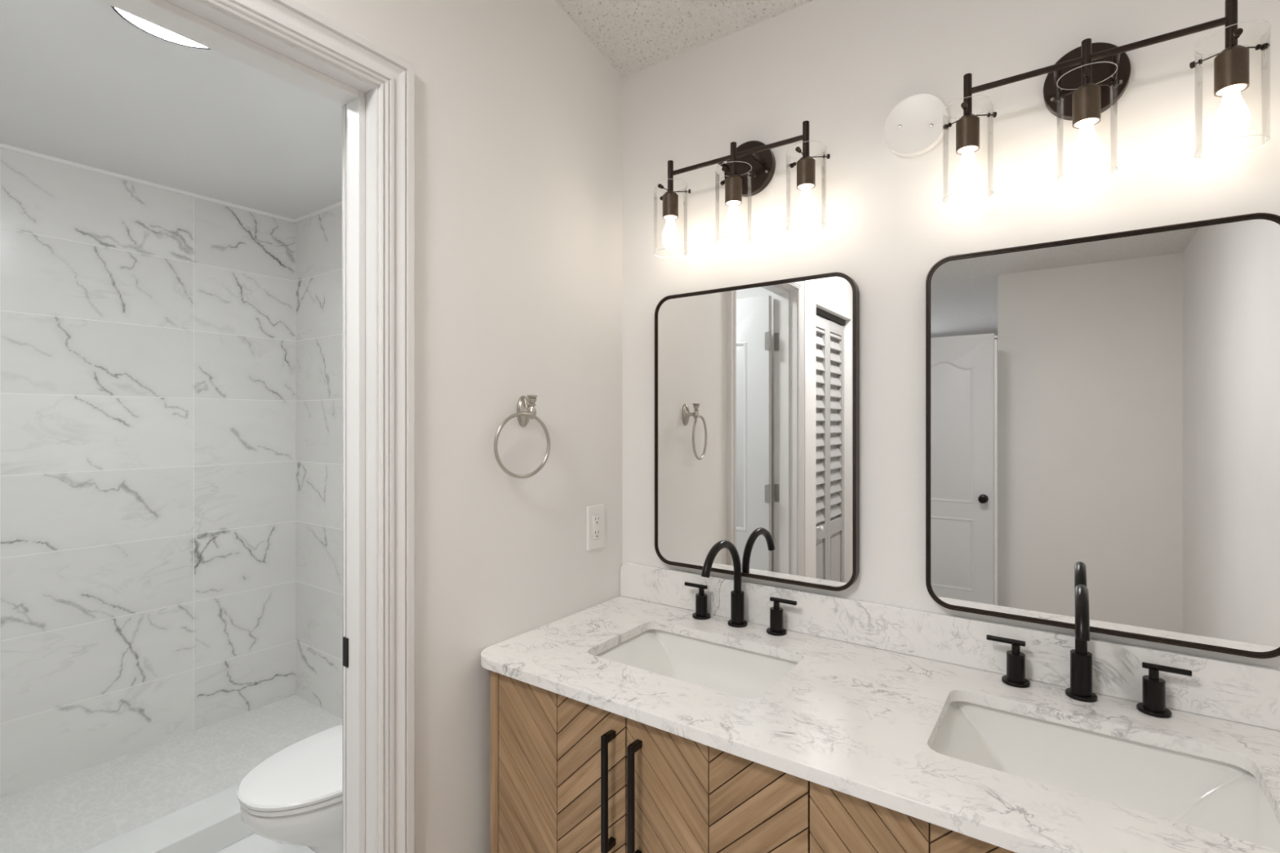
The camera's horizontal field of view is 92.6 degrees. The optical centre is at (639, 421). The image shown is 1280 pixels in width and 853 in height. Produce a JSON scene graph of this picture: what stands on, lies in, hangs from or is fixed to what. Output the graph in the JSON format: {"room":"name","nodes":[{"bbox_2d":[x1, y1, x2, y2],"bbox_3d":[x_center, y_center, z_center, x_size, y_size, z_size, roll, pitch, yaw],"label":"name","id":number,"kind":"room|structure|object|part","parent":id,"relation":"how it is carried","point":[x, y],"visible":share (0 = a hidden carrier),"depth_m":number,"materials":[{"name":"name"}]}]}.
{"room":"bathroom","nodes":[
{"label":"bathroom","id":0,"kind":"room"},
{"bbox_2d":[0,147,295,798],"bbox_3d":[-2.291,0.171,2.428,0.080,2.498,1.746,0,0,35],"label":"wall","id":1,"kind":"structure","parent":0,"point":[148,333],"depth_m":2.59,"materials":[{"name":"stone"}]},
{"bbox_2d":[0,143,342,223],"bbox_3d":[-2.034,-1.017,2.246,0.550,0.014,1.746,0,0,35],"label":"trim","id":2,"kind":"structure","parent":1,"relation":"attached to","point":[2,145],"depth_m":2.65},
{"bbox_2d":[215,832,315,852],"bbox_3d":[-1.454,1.470,1.870,2.130,0.100,1.920,0,0,35],"label":"floor","id":3,"kind":"structure","parent":0,"point":[254,842],"depth_m":2.04,"materials":[{"name":"tile"}]},
{"bbox_2d":[80,783,253,852],"bbox_3d":[-1.575,1.371,1.923,0.183,0.098,1.744,0,0,35],"label":"shower curb","id":4,"kind":"object","parent":3,"relation":"on","point":[212,824],"visible":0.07,"depth_m":2.01,"materials":[{"name":"stone"}]},
{"bbox_2d":[0,694,342,852],"bbox_3d":[-1.954,1.405,2.190,0.744,0.030,1.744,0,0,35],"label":"shower pan","id":5,"kind":"object","parent":3,"relation":"on","point":[79,811],"visible":0.75,"depth_m":2.35,"materials":[{"name":"tile"}]},
{"bbox_2d":[236,724,342,852],"bbox_3d":[-0.813,1.049,1.946,0.450,0.742,0.817,0,0,35],"label":"toilet","id":6,"kind":"object","parent":3,"relation":"on","point":[294,796],"visible":0.32,"depth_m":1.66,"materials":[{"name":"white ceramic"}]},
{"bbox_3d":[-0.909,1.001,1.812,0.374,0.021,0.487,0,0,35],"label":"lid","id":7,"kind":"part","parent":6,"relation":"part of","materials":[{"name":"white plastic"}]},
{"bbox_3d":[-0.908,1.021,1.812,0.366,0.017,0.476,0,0,35],"label":"seat","id":8,"kind":"part","parent":6,"relation":"part of","materials":[{"name":"white plastic"}]},
{"bbox_3d":[-0.889,1.225,1.839,0.362,0.390,0.540,0,0,35],"label":"bowl","id":9,"kind":"part","parent":6,"relation":"part of","materials":[{"name":"white ceramic"}]},
{"bbox_2d":[295,205,342,719],"bbox_3d":[-0.903,0.171,2.566,2.030,2.498,0.080,0,0,35],"label":"wall","id":10,"kind":"structure","parent":0,"point":[318,238],"depth_m":2.99,"materials":[{"name":"stone"}]},
{"bbox_2d":[0,0,814,219],"bbox_3d":[-2.909,-1.141,-0.824,5.170,0.297,8.000,0,0,35],"label":"ceiling","id":11,"kind":"structure","parent":0,"point":[80,83],"depth_m":1.93,"materials":[{"name":"paint"}]},
{"bbox_2d":[111,5,211,49],"bbox_3d":[-1.117,-0.987,1.466,0.256,0.074,0.249,0,0,35],"label":"ceiling light","id":12,"kind":"object","parent":11,"relation":"attached to","point":[148,28],"visible":0.32,"depth_m":1.50,"materials":[{"name":"white plastic"}]},
{"bbox_2d":[294,0,622,852],"bbox_3d":[-0.779,0.090,0.880,0.115,2.660,2.560,0,0,35],"label":"wall","id":13,"kind":"structure","parent":0,"point":[518,113],"depth_m":1.42,"materials":[{"name":"paint"}]},
{"bbox_2d":[97,0,378,852],"bbox_3d":[-0.745,0.381,0.932,0.121,2.078,0.703,0,0,35],"label":"trim","id":14,"kind":"structure","parent":13,"relation":"attached to","point":[197,21],"depth_m":1.18,"materials":[{"name":"paint"}]},
{"bbox_3d":[-0.578,0.455,1.211,0.018,0.057,0.013,0,0,35],"label":"strike plate","id":15,"kind":"part","parent":14,"relation":"part of","materials":[{"name":"black metal"}]},
{"bbox_2d":[200,0,414,852],"bbox_3d":[-0.688,0.355,0.892,0.020,2.129,0.807,0,0,35],"label":"trim","id":16,"kind":"structure","parent":13,"relation":"attached to","point":[291,21],"depth_m":1.19,"materials":[{"name":"paint"}]},
{"bbox_2d":[493,395,550,478],"bbox_3d":[-0.281,0.034,1.437,0.057,0.197,0.149,0,0,35],"label":"towel ring","id":17,"kind":"object","parent":13,"relation":"attached to","point":[526,411],"visible":1,"depth_m":1.45,"materials":[{"name":"silver metal"}]},
{"bbox_3d":[-0.260,-0.035,1.459,0.038,0.058,0.029,0,0,35],"label":"post","id":18,"kind":"part","parent":17,"relation":"part of","materials":[{"name":"silver metal"}]},
{"bbox_2d":[586,503,604,551],"bbox_3d":[-0.122,0.293,1.704,0.008,0.121,0.072,0,0,35],"label":"wall outlet","id":19,"kind":"object","parent":13,"relation":"attached to","point":[595,513],"visible":1,"depth_m":1.70,"materials":[{"name":"white plastic"}]},
{"bbox_2d":[592,514,600,539],"bbox_3d":[-0.121,0.293,1.703,0.003,0.066,0.032,0,0,35],"label":"receptacle","id":20,"kind":"object","parent":19,"relation":"attached to","point":[596,517],"depth_m":1.70,"materials":[{"name":"white plastic"}]},
{"bbox_2d":[622,0,1279,668],"bbox_3d":[0.659,0.090,1.371,1.670,2.660,0.100,0,0,35],"label":"wall","id":21,"kind":"structure","parent":0,"point":[841,67],"depth_m":1.37,"materials":[{"name":"paint"}]},
{"bbox_2d":[653,120,830,255],"bbox_3d":[0.241,-0.576,1.511,0.458,0.274,0.152,0,0,35],"label":"vanity light","id":22,"kind":"object","parent":21,"relation":"attached to","point":[749,168],"visible":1,"depth_m":1.50,"materials":[{"name":"brown metal"}]},
{"bbox_3d":[0.079,-0.491,1.596,0.043,0.082,0.043,0,0,35],"label":"light bulb","id":23,"kind":"part","parent":22,"relation":"part of","materials":[{"name":"white glass"}]},
{"bbox_3d":[0.079,-0.636,1.596,0.015,0.085,0.015,0,0,35],"label":"lamp post","id":24,"kind":"part","parent":22,"relation":"part of","materials":[{"name":"brown metal"}]},
{"bbox_3d":[0.079,-0.527,1.596,0.087,0.176,0.087,0,0,35],"label":"lamp shade","id":25,"kind":"part","parent":22,"relation":"part of","materials":[{"name":"clear glass"}]},
{"bbox_2d":[657,183,690,220],"bbox_3d":[0.073,-0.568,1.587,0.096,0.072,0.083,0,0,35],"label":"socket","id":26,"kind":"object","parent":22,"relation":"attached to","point":[670,198],"depth_m":1.58,"materials":[{"name":"brown metal"}]},
{"bbox_3d":[0.228,-0.491,1.491,0.043,0.082,0.043,0,0,35],"label":"light bulb","id":27,"kind":"part","parent":22,"relation":"part of","materials":[{"name":"white glass"}]},
{"bbox_3d":[0.228,-0.636,1.491,0.015,0.085,0.015,0,0,35],"label":"lamp post","id":28,"kind":"part","parent":22,"relation":"part of","materials":[{"name":"brown metal"}]},
{"bbox_3d":[0.228,-0.527,1.491,0.087,0.176,0.087,0,0,35],"label":"lamp shade","id":29,"kind":"part","parent":22,"relation":"part of","materials":[{"name":"clear glass"}]},
{"bbox_2d":[720,166,755,206],"bbox_3d":[0.221,-0.568,1.482,0.096,0.072,0.083,0,0,35],"label":"socket","id":30,"kind":"object","parent":22,"relation":"attached to","point":[733,183],"depth_m":1.48,"materials":[{"name":"brown metal"}]},
{"bbox_3d":[0.376,-0.491,1.387,0.043,0.082,0.043,0,0,35],"label":"light bulb","id":31,"kind":"part","parent":22,"relation":"part of","materials":[{"name":"white glass"}]},
{"bbox_3d":[0.376,-0.636,1.387,0.015,0.085,0.015,0,0,35],"label":"lamp post","id":32,"kind":"part","parent":22,"relation":"part of","materials":[{"name":"brown metal"}]},
{"bbox_3d":[0.376,-0.527,1.387,0.087,0.176,0.087,0,0,35],"label":"lamp shade","id":33,"kind":"part","parent":22,"relation":"part of","materials":[{"name":"clear glass"}]},
{"bbox_2d":[790,146,830,190],"bbox_3d":[0.370,-0.568,1.378,0.096,0.072,0.083,0,0,35],"label":"socket","id":34,"kind":"object","parent":22,"relation":"attached to","point":[806,166],"depth_m":1.38,"materials":[{"name":"brown metal"}]},
{"bbox_2d":[654,272,859,591],"bbox_3d":[0.274,0.023,1.565,0.554,0.742,0.026,0,0,35],"label":"wall mirror","id":35,"kind":"object","parent":21,"relation":"attached to","point":[757,385],"visible":1,"depth_m":1.53,"materials":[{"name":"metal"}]},
{"bbox_2d":[883,93,948,157],"bbox_3d":[0.601,-0.647,1.337,0.131,0.131,0.020,0,0,35],"label":"cover plate","id":36,"kind":"object","parent":21,"relation":"attached to","point":[913,127],"visible":0.97,"depth_m":1.33,"materials":[{"name":"white plastic"}]},
{"bbox_2d":[620,562,1279,730],"bbox_3d":[0.562,0.462,1.369,1.510,0.100,0.013,0,0,35],"label":"backsplash","id":37,"kind":"structure","parent":21,"relation":"attached to","point":[1249,694],"depth_m":1.26,"materials":[{"name":"white stone"}]},
{"bbox_2d":[925,213,1279,658],"bbox_3d":[0.846,0.023,1.161,0.555,0.742,0.026,0,0,35],"label":"wall mirror","id":38,"kind":"object","parent":21,"relation":"attached to","point":[1103,411],"visible":0.99,"depth_m":1.13,"materials":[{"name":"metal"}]},
{"bbox_2d":[942,0,1270,204],"bbox_3d":[0.809,-0.576,1.110,0.472,0.274,0.152,0,0,35],"label":"vanity light","id":39,"kind":"object","parent":21,"relation":"attached to","point":[1089,80],"visible":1,"depth_m":1.08,"materials":[{"name":"brown metal"}]},
{"bbox_3d":[0.642,-0.491,1.199,0.043,0.082,0.043,0,0,35],"label":"light bulb","id":40,"kind":"part","parent":39,"relation":"part of","materials":[{"name":"white glass"}]},
{"bbox_3d":[0.642,-0.636,1.199,0.015,0.085,0.015,0,0,35],"label":"lamp post","id":41,"kind":"part","parent":39,"relation":"part of","materials":[{"name":"brown metal"}]},
{"bbox_3d":[0.642,-0.527,1.199,0.087,0.176,0.087,0,0,35],"label":"lamp shade","id":42,"kind":"part","parent":39,"relation":"part of","materials":[{"name":"clear glass"}]},
{"bbox_2d":[947,102,996,155],"bbox_3d":[0.636,-0.568,1.190,0.096,0.072,0.083,0,0,35],"label":"socket","id":43,"kind":"object","parent":39,"relation":"attached to","point":[967,127],"depth_m":1.19,"materials":[{"name":"brown metal"}]},
{"bbox_3d":[0.796,-0.636,1.091,0.015,0.085,0.015,0,0,35],"label":"lamp post","id":44,"kind":"part","parent":39,"relation":"part of","materials":[{"name":"brown metal"}]},
{"bbox_3d":[0.796,-0.491,1.091,0.043,0.082,0.043,0,0,35],"label":"light bulb","id":45,"kind":"part","parent":39,"relation":"part of","materials":[{"name":"white glass"}]},
{"bbox_2d":[1054,68,1119,128],"bbox_3d":[0.789,-0.568,1.082,0.096,0.072,0.083,0,0,35],"label":"socket","id":46,"kind":"object","parent":39,"relation":"attached to","point":[1086,98],"depth_m":1.08,"materials":[{"name":"brown metal"}]},
{"bbox_3d":[0.796,-0.527,1.091,0.087,0.176,0.087,0,0,35],"label":"lamp shade","id":47,"kind":"part","parent":39,"relation":"part of","materials":[{"name":"clear glass"}]},
{"bbox_2d":[1189,28,1261,97],"bbox_3d":[0.943,-0.568,0.973,0.096,0.072,0.083,0,0,35],"label":"socket","id":48,"kind":"object","parent":39,"relation":"attached to","point":[1231,65],"depth_m":0.97,"materials":[{"name":"brown metal"}]},
{"bbox_3d":[0.949,-0.636,0.982,0.015,0.085,0.015,0,0,35],"label":"lamp post","id":49,"kind":"part","parent":39,"relation":"part of","materials":[{"name":"brown metal"}]},
{"bbox_3d":[0.949,-0.491,0.982,0.043,0.082,0.043,0,0,35],"label":"light bulb","id":50,"kind":"part","parent":39,"relation":"part of","materials":[{"name":"white glass"}]},
{"bbox_3d":[0.949,-0.527,0.982,0.087,0.176,0.087,0,0,35],"label":"lamp shade","id":51,"kind":"part","parent":39,"relation":"part of","materials":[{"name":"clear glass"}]},
{"bbox_3d":[-2.937,1.470,-0.865,5.170,0.100,7.900,0,0,35],"label":"floor","id":52,"kind":"structure","parent":0,"visible":0},
{"bbox_2d":[490,671,1016,852],"bbox_3d":[0.397,0.977,1.138,1.414,0.886,0.572,0,0,35],"label":"vanity cabinet","id":53,"kind":"object","parent":52,"relation":"on","point":[568,775],"visible":0.83,"depth_m":1.09,"materials":[{"name":"brown wood"}]},
{"bbox_3d":[-0.164,0.977,1.553,0.018,0.886,0.541,0,0,35],"label":"panel","id":54,"kind":"part","parent":53,"relation":"part of","materials":[{"name":"brown wood"}]},
{"bbox_3d":[-0.165,0.929,1.226,0.340,0.782,0.004,0,0,35],"label":"door","id":55,"kind":"part","parent":53,"relation":"part of","materials":[{"name":"brown wood"}]},
{"bbox_3d":[-0.059,0.682,1.129,0.011,0.215,0.032,0,0,35],"label":"handle","id":56,"kind":"part","parent":53,"relation":"part of","materials":[{"name":"black metal"}]},
{"bbox_3d":[-0.009,0.682,1.095,0.011,0.215,0.032,0,0,35],"label":"handle","id":57,"kind":"part","parent":53,"relation":"part of","materials":[{"name":"black metal"}]},
{"bbox_3d":[0.116,0.929,1.028,0.341,0.782,0.004,0,0,35],"label":"door","id":58,"kind":"part","parent":53,"relation":"part of","materials":[{"name":"brown wood"}]},
{"bbox_2d":[480,595,1279,852],"bbox_3d":[0.404,0.523,1.145,1.510,0.022,0.562,0,0,35],"label":"countertop","id":59,"kind":"structure","parent":53,"relation":"on","point":[861,722],"depth_m":1.05,"materials":[{"name":"white stone"}]},
{"bbox_2d":[595,629,797,697],"bbox_3d":[0.120,0.609,1.353,0.454,0.147,0.311,0,0,35],"label":"sink","id":60,"kind":"object","parent":59,"relation":"in","point":[740,673],"visible":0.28,"depth_m":1.48,"materials":[{"name":"white ceramic"}]},
{"bbox_2d":[684,540,796,635],"bbox_3d":[0.232,0.399,1.542,0.239,0.225,0.238,0,0,-14],"label":"faucet","id":61,"kind":"object","parent":59,"relation":"on","point":[737,596],"visible":1,"depth_m":1.53,"materials":[{"name":"black metal"}]},
{"bbox_3d":[0.147,0.432,1.615,0.066,0.010,0.010,0,0,35],"label":"lever","id":62,"kind":"part","parent":61,"relation":"part of","materials":[{"name":"black metal"}]},
{"bbox_3d":[0.161,0.474,1.605,0.048,0.076,0.048,0,0,35],"label":"handle","id":63,"kind":"part","parent":61,"relation":"part of","materials":[{"name":"black metal"}]},
{"bbox_3d":[0.199,0.359,1.478,0.019,0.145,0.185,0,0,35],"label":"spout","id":64,"kind":"part","parent":61,"relation":"part of","materials":[{"name":"black metal"}]},
{"bbox_3d":[0.246,0.470,1.546,0.049,0.082,0.049,0,0,35],"label":"spout","id":65,"kind":"part","parent":61,"relation":"part of","materials":[{"name":"black metal"}]},
{"bbox_3d":[0.331,0.474,1.486,0.048,0.076,0.048,0,0,35],"label":"handle","id":66,"kind":"part","parent":61,"relation":"part of","materials":[{"name":"black metal"}]},
{"bbox_3d":[0.345,0.432,1.476,0.066,0.010,0.010,0,0,35],"label":"lever","id":67,"kind":"part","parent":61,"relation":"part of","materials":[{"name":"black metal"}]},
{"bbox_2d":[986,584,1191,718],"bbox_3d":[0.807,0.399,1.136,0.239,0.225,0.238,0,0,-14],"label":"faucet","id":68,"kind":"object","parent":59,"relation":"on","point":[1153,704],"visible":1,"depth_m":1.12,"materials":[{"name":"black metal"}]},
{"bbox_3d":[0.723,0.432,1.210,0.066,0.010,0.010,0,0,35],"label":"lever","id":69,"kind":"part","parent":68,"relation":"part of","materials":[{"name":"black metal"}]},
{"bbox_3d":[0.737,0.474,1.200,0.048,0.076,0.048,0,0,35],"label":"handle","id":70,"kind":"part","parent":68,"relation":"part of","materials":[{"name":"black metal"}]},
{"bbox_3d":[0.822,0.470,1.140,0.049,0.082,0.049,0,0,35],"label":"spout","id":71,"kind":"part","parent":68,"relation":"part of","materials":[{"name":"black metal"}]},
{"bbox_3d":[0.774,0.359,1.072,0.019,0.145,0.185,0,0,35],"label":"spout","id":72,"kind":"part","parent":68,"relation":"part of","materials":[{"name":"black metal"}]},
{"bbox_3d":[0.907,0.474,1.080,0.048,0.076,0.048,0,0,35],"label":"handle","id":73,"kind":"part","parent":68,"relation":"part of","materials":[{"name":"black metal"}]},
{"bbox_3d":[0.920,0.432,1.070,0.066,0.010,0.010,0,0,35],"label":"lever","id":74,"kind":"part","parent":68,"relation":"part of","materials":[{"name":"black metal"}]},
{"bbox_2d":[930,701,1279,849],"bbox_3d":[0.692,0.609,0.950,0.454,0.147,0.311,0,0,35],"label":"sink","id":75,"kind":"object","parent":59,"relation":"in","point":[1222,797],"visible":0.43,"depth_m":1.03,"materials":[{"name":"white ceramic"}]},
{"bbox_3d":[0.394,0.929,0.832,0.332,0.782,0.004,0,0,35],"label":"door","id":76,"kind":"part","parent":53,"relation":"part of","materials":[{"name":"brown wood"}]}
]}

